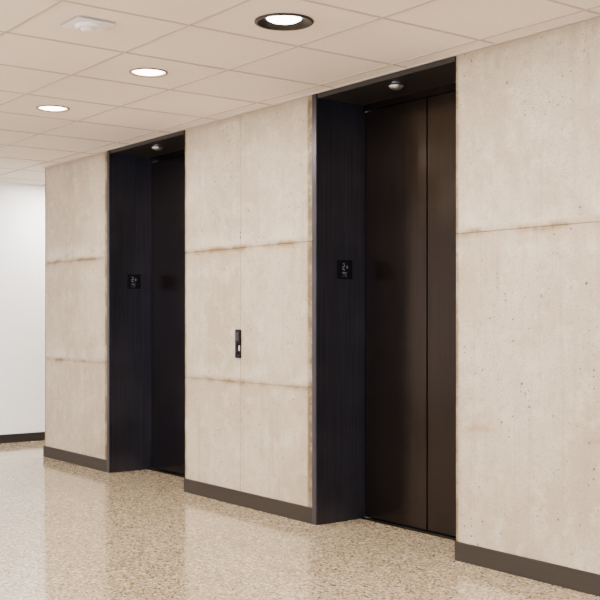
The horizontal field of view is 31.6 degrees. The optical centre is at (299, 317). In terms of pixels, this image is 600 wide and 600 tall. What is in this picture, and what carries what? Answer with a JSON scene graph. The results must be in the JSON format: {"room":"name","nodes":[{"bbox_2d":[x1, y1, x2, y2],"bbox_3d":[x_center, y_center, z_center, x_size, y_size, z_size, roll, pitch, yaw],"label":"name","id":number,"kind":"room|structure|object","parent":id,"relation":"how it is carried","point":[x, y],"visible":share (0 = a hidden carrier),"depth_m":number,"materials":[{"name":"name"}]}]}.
{"room":"elevator lobby","nodes":[
{"label":"elevator lobby","id":0,"kind":"room"},
{"bbox_2d":[0,182,45,434],"bbox_3d":[-4.897,-0.058,9.835,12.400,2.735,0.150,0,0,-37],"label":"wall","id":1,"kind":"structure","parent":0,"point":[22,206],"depth_m":11.23,"materials":[{"name":"white paint"}]},
{"bbox_2d":[0,432,44,442],"bbox_3d":[-4.847,1.265,9.770,12.200,0.090,0.015,0,0,-37],"label":"baseboard","id":2,"kind":"structure","parent":1,"relation":"attached to","point":[35,436],"depth_m":11.21,"materials":[{"name":"black rubber"}]},
{"bbox_2d":[0,0,599,184],"bbox_3d":[-0.109,-1.445,3.445,12.500,0.040,16.020,0,0,-37],"label":"ceiling","id":3,"kind":"structure","parent":0,"point":[382,40],"depth_m":5.69,"materials":[{"name":"tile"}]},
{"bbox_2d":[36,105,69,111],"bbox_3d":[-1.679,-1.490,7.200,0.224,0.149,0.224,0,0,-37],"label":"recessed light","id":4,"kind":"object","parent":3,"relation":"in","point":[47,108],"visible":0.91,"depth_m":7.18,"materials":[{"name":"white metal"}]},
{"bbox_2d":[61,16,114,32],"bbox_3d":[-1.025,-1.404,5.123,0.200,0.034,0.200,0,0,-37],"label":"smoke detector","id":5,"kind":"object","parent":3,"relation":"attached to","point":[84,24],"depth_m":5.09,"materials":[{"name":"white plastic"}]},
{"bbox_2d":[129,68,167,77],"bbox_3d":[-0.878,-1.490,6.145,0.224,0.149,0.224,0,0,-37],"label":"recessed light","id":6,"kind":"object","parent":3,"relation":"in","point":[140,72],"visible":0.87,"depth_m":6.13,"materials":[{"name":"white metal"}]},
{"bbox_2d":[254,13,313,30],"bbox_3d":[-0.077,-1.490,5.089,0.286,0.149,0.286,0,0,-37],"label":"recessed light","id":7,"kind":"object","parent":3,"relation":"in","point":[274,21],"visible":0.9,"depth_m":5.11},
{"bbox_2d":[0,0,599,184],"bbox_3d":[-0.100,-1.422,3.515,12.200,0.006,15.720,0,0,-37],"label":"grid","id":8,"kind":"object","parent":3,"relation":"attached to","point":[58,1],"visible":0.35,"depth_m":5.89,"materials":[{"name":"paint"}]},
{"bbox_2d":[0,440,599,599],"bbox_3d":[-0.100,1.360,3.515,12.600,0.100,16.120,0,0,-37],"label":"floor","id":9,"kind":"structure","parent":0,"point":[69,531],"depth_m":6.03,"materials":[{"name":"stone"}]},
{"bbox_2d":[45,17,599,573],"bbox_3d":[3.548,-0.058,5.491,4.000,2.735,14.457,0,0,-37],"label":"wall","id":10,"kind":"structure","parent":0,"point":[528,108],"depth_m":5.69,"materials":[{"name":"concrete"}]},
{"bbox_2d":[43,446,106,471],"bbox_3d":[-2.018,1.259,9.503,0.014,0.102,1.360,0,0,-37],"label":"baseboard","id":11,"kind":"structure","parent":10,"relation":"attached to","point":[50,452],"depth_m":9.48,"materials":[{"name":"rubber"}]},
{"bbox_2d":[107,150,151,472],"bbox_3d":[-1.462,-0.055,9.096,0.411,2.728,0.048,0,0,-37],"label":"door frame","id":12,"kind":"structure","parent":10,"relation":"attached to","point":[129,178],"depth_m":9.07,"materials":[{"name":"brown metal"}]},
{"bbox_2d":[127,274,140,288],"bbox_3d":[-1.425,-0.312,9.088,0.128,0.124,0.009,0,0,-37],"label":"plaque","id":13,"kind":"object","parent":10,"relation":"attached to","point":[133,280],"visible":1,"depth_m":9.08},
{"bbox_2d":[110,130,184,157],"bbox_3d":[-1.063,-1.404,8.611,0.443,0.030,1.208,0,0,-37],"label":"soffit","id":14,"kind":"structure","parent":10,"relation":"attached to","point":[173,142],"depth_m":8.64,"materials":[{"name":"black metal"}]},
{"bbox_2d":[152,145,162,149],"bbox_3d":[-1.146,-1.368,8.516,0.094,0.042,0.094,0,0,-37],"label":"sensor","id":15,"kind":"object","parent":14,"relation":"attached to","point":[155,147],"visible":1,"depth_m":8.49,"materials":[{"name":"metal"}]},
{"bbox_2d":[148,468,184,477],"bbox_3d":[-0.918,1.306,8.720,0.090,0.006,1.208,0,0,-37],"label":"sill","id":16,"kind":"structure","parent":10,"relation":"attached to","point":[157,470],"depth_m":8.94,"materials":[{"name":"brown metal"}]},
{"bbox_2d":[152,155,184,474],"bbox_3d":[-1.099,-0.024,8.974,0.040,2.643,0.578,0,0,-37],"label":"elevator door","id":17,"kind":"structure","parent":16,"relation":"on","point":[168,175],"depth_m":8.96,"materials":[{"name":"brown metal"}]},
{"bbox_2d":[150,149,184,162],"bbox_3d":[-0.923,-1.369,8.717,0.032,0.040,1.208,0,0,-37],"label":"header","id":18,"kind":"object","parent":10,"relation":"attached to","point":[181,152],"visible":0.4,"depth_m":8.95,"materials":[{"name":"brown metal"}]},
{"bbox_2d":[235,329,240,357],"bbox_3d":[-0.436,0.180,7.415,0.020,0.200,0.068,0,0,-37],"label":"panel","id":19,"kind":"object","parent":10,"relation":"attached to","point":[237,331],"visible":1,"depth_m":7.40,"materials":[{"name":"black metal"}]},
{"bbox_2d":[184,478,311,523],"bbox_3d":[-0.383,1.259,7.350,0.014,0.102,1.623,0,0,-37],"label":"baseboard","id":20,"kind":"structure","parent":10,"relation":"attached to","point":[302,513],"depth_m":7.28,"materials":[{"name":"rubber"}]},
{"bbox_2d":[312,93,364,524],"bbox_3d":[0.252,-0.055,6.838,0.411,2.728,0.048,0,0,-37],"label":"door frame","id":21,"kind":"structure","parent":10,"relation":"attached to","point":[338,128],"depth_m":6.79,"materials":[{"name":"brown metal"}]},
{"bbox_2d":[337,260,352,278],"bbox_3d":[0.289,-0.312,6.830,0.128,0.124,0.009,0,0,-37],"label":"plaque","id":22,"kind":"object","parent":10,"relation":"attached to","point":[344,267],"visible":1,"depth_m":6.82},
{"bbox_2d":[318,56,455,105],"bbox_3d":[0.651,-1.404,6.353,0.443,0.030,1.206,0,0,-37],"label":"soffit","id":23,"kind":"structure","parent":10,"relation":"attached to","point":[440,73],"depth_m":6.32,"materials":[{"name":"black metal"}]},
{"bbox_2d":[388,82,403,89],"bbox_3d":[0.567,-1.368,6.259,0.094,0.042,0.094,0,0,-37],"label":"sensor","id":24,"kind":"object","parent":23,"relation":"attached to","point":[394,85],"visible":1,"depth_m":6.23,"materials":[{"name":"metal"}]},
{"bbox_2d":[361,517,455,540],"bbox_3d":[0.795,1.306,6.463,0.090,0.006,1.206,0,0,-37],"label":"sill","id":25,"kind":"structure","parent":10,"relation":"attached to","point":[407,528],"depth_m":6.56,"materials":[{"name":"brown metal"}]},
{"bbox_2d":[365,98,427,529],"bbox_3d":[0.615,-0.024,6.716,0.040,2.643,0.576,0,0,-37],"label":"panel","id":26,"kind":"object","parent":25,"relation":"on","point":[396,137],"visible":1,"depth_m":6.70,"materials":[{"name":"brown metal"}]},
{"bbox_2d":[428,91,455,536],"bbox_3d":[0.981,-0.024,6.239,0.040,2.643,0.616,0,0,-37],"label":"panel","id":27,"kind":"object","parent":25,"relation":"on","point":[441,108],"visible":0.4,"depth_m":6.37,"materials":[{"name":"brown metal"}]},
{"bbox_2d":[363,83,455,111],"bbox_3d":[0.790,-1.369,6.459,0.032,0.040,1.206,0,0,-37],"label":"header","id":28,"kind":"object","parent":10,"relation":"attached to","point":[452,87],"visible":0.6,"depth_m":6.57,"materials":[{"name":"brown metal"}]},
{"bbox_2d":[455,541,599,596],"bbox_3d":[3.579,1.259,2.130,0.014,0.102,9.064,0,0,-37],"label":"baseboard","id":29,"kind":"structure","parent":10,"relation":"attached to","point":[553,574],"depth_m":5.32,"materials":[{"name":"rubber"}]}
]}

